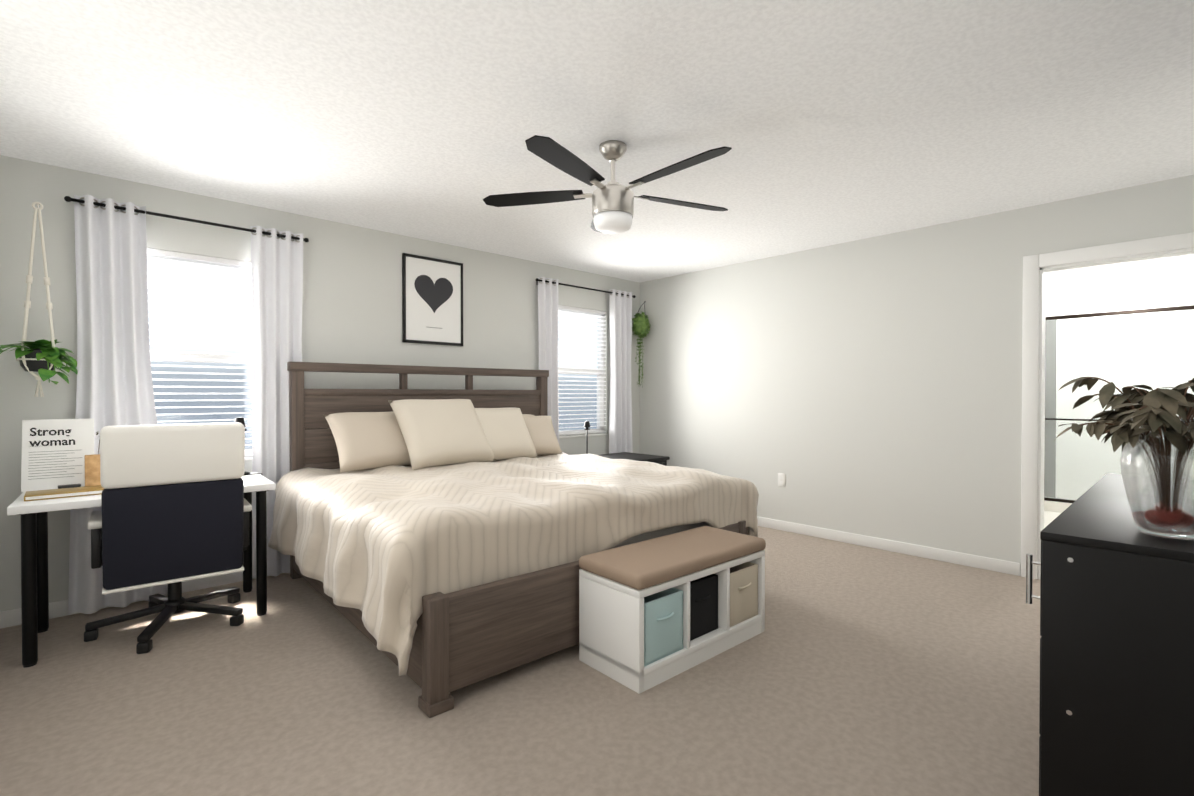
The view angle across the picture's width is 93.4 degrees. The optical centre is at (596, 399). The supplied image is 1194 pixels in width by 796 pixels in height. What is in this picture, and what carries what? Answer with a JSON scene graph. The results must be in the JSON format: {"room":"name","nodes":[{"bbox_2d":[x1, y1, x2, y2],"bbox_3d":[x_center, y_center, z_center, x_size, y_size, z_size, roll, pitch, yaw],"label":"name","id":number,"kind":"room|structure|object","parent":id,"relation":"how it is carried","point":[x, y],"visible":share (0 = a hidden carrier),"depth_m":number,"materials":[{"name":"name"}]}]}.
{"room":"bedroom","nodes":[
{"label":"bedroom","id":0,"kind":"room"},
{"bbox_2d":[0,155,639,611],"bbox_3d":[-1.377,-0.053,4.577,5.200,2.440,0.120,-1,1,-43],"label":"wall","id":1,"kind":"structure","parent":0,"point":[352,297],"depth_m":3.90,"materials":[{"name":"white paint"}]},
{"bbox_2d":[0,202,77,396],"bbox_3d":[-2.881,-0.513,2.781,0.456,1.005,0.434,-1,1,-43],"label":"hanging plant","id":2,"kind":"object","parent":1,"relation":"hanging from","point":[43,358],"visible":1,"depth_m":2.88,"materials":[{"name":"green plant"}]},
{"bbox_2d":[0,571,280,628],"bbox_3d":[-1.332,1.125,4.540,4.960,0.085,0.012,-1,1,-43],"label":"baseboard","id":3,"kind":"structure","parent":1,"relation":"attached to","point":[10,618],"depth_m":3.18,"materials":[{"name":"white wood"}]},
{"bbox_2d":[64,194,308,614],"bbox_3d":[-2.414,0.025,3.439,1.212,2.275,0.120,-1,1,-43],"label":"curtain","id":4,"kind":"object","parent":1,"relation":"attached to","point":[114,382],"visible":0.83,"depth_m":3.20,"materials":[{"name":"white fabric"}]},
{"bbox_2d":[147,248,253,459],"bbox_3d":[-2.482,-0.248,3.531,0.760,1.290,0.132,-1,1,-43],"label":"window blind","id":5,"kind":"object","parent":1,"relation":"in","point":[175,258],"depth_m":3.51,"materials":[{"name":"white plastic"}]},
{"bbox_2d":[402,253,462,345],"bbox_3d":[-1.314,-0.788,4.531,0.520,0.690,0.021,-1,1,-43],"label":"framed picture","id":6,"kind":"object","parent":1,"relation":"attached to","point":[432,300],"visible":1,"depth_m":4.51,"materials":[{"name":"white paper"}]},
{"bbox_2d":[558,305,606,437],"bbox_3d":[-0.213,-0.269,5.658,0.760,1.290,0.132,-1,1,-43],"label":"window","id":7,"kind":"structure","parent":1,"relation":"in","point":[599,371],"depth_m":5.70,"materials":[{"name":"white"}]},
{"bbox_2d":[536,277,635,453],"bbox_3d":[-0.084,0.004,5.624,1.332,2.275,0.120,-1,1,-43],"label":"curtain","id":8,"kind":"object","parent":1,"relation":"attached to","point":[620,412],"visible":0.73,"depth_m":5.83,"materials":[{"name":"white fabric"}]},
{"bbox_2d":[0,511,1060,795],"bbox_3d":[1.739,1.223,3.933,8.850,0.100,5.340,-1,1,-43],"label":"floor","id":9,"kind":"structure","parent":0,"point":[856,670],"depth_m":2.17,"materials":[{"name":"carpet"}]},
{"bbox_2d":[7,472,275,667],"bbox_3d":[-2.335,0.821,2.975,1.020,0.722,0.590,0,1,-40],"label":"desk","id":10,"kind":"object","parent":9,"relation":"on","point":[34,573],"visible":0.67,"depth_m":2.84,"materials":[{"name":"white"}]},
{"bbox_2d":[21,419,93,491],"bbox_3d":[-2.773,0.282,2.899,0.270,0.360,0.007,0,-9,-39],"label":"art print","id":11,"kind":"object","parent":10,"relation":"on","point":[55,452],"visible":1,"depth_m":2.89,"materials":[{"name":"white paper"}]},
{"bbox_2d":[24,485,104,500],"bbox_3d":[-2.542,0.450,2.716,0.310,0.024,0.170,-1,1,-43],"label":"book","id":12,"kind":"object","parent":10,"relation":"on","point":[61,493],"visible":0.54,"depth_m":2.67,"materials":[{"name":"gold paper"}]},
{"bbox_2d":[58,484,80,488],"bbox_3d":[-2.651,0.446,2.827,0.086,0.029,0.062,-1,1,-43],"label":"trinket box","id":13,"kind":"object","parent":10,"relation":"on","point":[68,486],"visible":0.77,"depth_m":2.81,"materials":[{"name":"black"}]},
{"bbox_2d":[84,431,100,486],"bbox_3d":[-2.588,0.312,2.897,0.096,0.296,0.070,-1,1,-43],"label":"pencil holder","id":14,"kind":"object","parent":10,"relation":"on","point":[92,470],"visible":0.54,"depth_m":2.88,"materials":[{"name":"brown"}]},
{"bbox_2d":[235,417,250,475],"bbox_3d":[-2.152,0.283,3.388,0.110,0.345,0.110,-1,1,-43],"label":"desk lamp","id":15,"kind":"object","parent":10,"relation":"on","point":[240,420],"visible":0.27,"depth_m":3.38,"materials":[{"name":"black metal"}]},
{"bbox_2d":[84,422,251,653],"bbox_3d":[-2.217,0.649,2.929,0.684,1.066,0.727,0,1,-39],"label":"office chair","id":16,"kind":"object","parent":9,"relation":"on","point":[173,514],"visible":1,"depth_m":2.68,"materials":[{"name":"black plastic"}]},
{"bbox_2d":[268,362,758,717],"bbox_3d":[-0.541,0.467,3.569,2.433,1.420,2.254,-1,1,-43],"label":"bed","id":17,"kind":"object","parent":9,"relation":"on","point":[435,544],"visible":0.98,"depth_m":2.81,"materials":[{"name":"beige fabric"}]},
{"bbox_2d":[599,452,669,465],"bbox_3d":[0.226,0.856,5.390,0.740,0.605,0.600,-1,1,-43],"label":"nightstand","id":18,"kind":"object","parent":9,"relation":"on","point":[661,460],"visible":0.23,"depth_m":5.40,"materials":[{"name":"black wood"}]},
{"bbox_2d":[584,421,589,453],"bbox_3d":[-0.094,0.381,5.332,0.110,0.345,0.110,-1,1,-43],"label":"lamp","id":19,"kind":"object","parent":18,"relation":"on","point":[586,424],"visible":0.67,"depth_m":5.33,"materials":[{"name":"black metal"}]},
{"bbox_2d":[579,526,765,693],"bbox_3d":[0.388,0.947,2.706,0.938,0.477,0.426,-1,1,-43],"label":"storage bench","id":20,"kind":"object","parent":9,"relation":"on","point":[653,612],"visible":1,"depth_m":2.49,"materials":[{"name":"white wood"}]},
{"bbox_2d":[1026,473,1193,795],"bbox_3d":[1.846,0.764,1.810,1.552,0.860,0.512,-1,1,-43],"label":"dresser","id":21,"kind":"object","parent":9,"relation":"on","point":[1116,706],"visible":1,"depth_m":1.34,"materials":[{"name":"black wood"}]},
{"bbox_2d":[1054,377,1193,539],"bbox_3d":[1.415,0.138,1.404,0.431,0.398,0.425,-1,1,-43],"label":"vase","id":22,"kind":"object","parent":21,"relation":"on","point":[1151,433],"visible":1,"depth_m":1.36,"materials":[{"name":"clear glass"}]},
{"bbox_2d":[1044,305,1193,512],"bbox_3d":[5.157,0.154,5.344,0.139,2.010,2.480,-1,1,-43],"label":"shower enclosure","id":23,"kind":"object","parent":9,"relation":"on","point":[1054,504],"visible":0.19,"depth_m":5.77,"materials":[{"name":"clear glass"}]},
{"bbox_2d":[0,0,1193,287],"bbox_3d":[1.739,-1.317,3.908,8.850,0.100,5.340,-1,1,-43],"label":"ceiling","id":24,"kind":"structure","parent":0,"point":[830,122],"depth_m":2.43,"materials":[{"name":"paint"}]},
{"bbox_2d":[483,135,731,233],"bbox_3d":[0.113,-1.044,2.752,1.309,0.421,1.253,-1,1,-43],"label":"ceiling fan","id":25,"kind":"object","parent":24,"relation":"hanging from","point":[612,206],"visible":1,"depth_m":2.71,"materials":[{"name":"black wood"}]},
{"bbox_2d":[640,175,1193,575],"bbox_3d":[2.090,-0.053,4.592,0.120,2.440,4.600,-1,1,-43],"label":"wall","id":26,"kind":"structure","parent":0,"point":[871,386],"depth_m":4.39,"materials":[{"name":"white paint"}]},
{"bbox_2d":[632,301,650,387],"bbox_3d":[0.482,-0.594,6.041,0.234,0.953,0.213,-1,1,-43],"label":"potted plant","id":27,"kind":"object","parent":26,"relation":"hanging from","point":[641,326],"visible":1,"depth_m":5.99,"materials":[{"name":"green plant"}]},
{"bbox_2d":[778,473,784,486],"bbox_3d":[1.636,0.715,4.990,0.008,0.115,0.070,-1,1,-43],"label":"electrical outlet plate","id":28,"kind":"object","parent":26,"relation":"attached to","point":[781,479],"visible":1,"depth_m":4.99,"materials":[{"name":"white plastic"}]},
{"bbox_2d":[757,516,1019,575],"bbox_3d":[1.653,1.120,4.973,0.012,0.085,3.385,-1,1,-43],"label":"baseboard","id":29,"kind":"structure","parent":26,"relation":"attached to","point":[1008,567],"depth_m":4.27,"materials":[{"name":"white wood"}]},
{"bbox_2d":[1021,232,1193,579],"bbox_3d":[3.189,0.121,3.407,0.138,2.115,0.975,-1,1,-43],"label":"door frame","id":30,"kind":"structure","parent":26,"relation":"attached to","point":[1033,384],"depth_m":3.67,"materials":[{"name":"white wood"}]},
{"bbox_2d":[1046,272,1193,499],"bbox_3d":[4.525,-0.055,4.750,3.650,2.440,2.740,-1,1,-43],"label":"wall","id":31,"kind":"structure","parent":0,"point":[1164,291],"depth_m":6.13,"materials":[{"name":"white paint"}]},
{"label":"outside","id":32,"kind":"structure","parent":0,"visible":0},
{"bbox_2d":[147,260,596,448],"bbox_3d":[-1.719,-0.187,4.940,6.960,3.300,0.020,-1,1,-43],"label":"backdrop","id":33,"kind":"structure","parent":32,"point":[237,377],"depth_m":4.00,"materials":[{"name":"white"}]}
]}

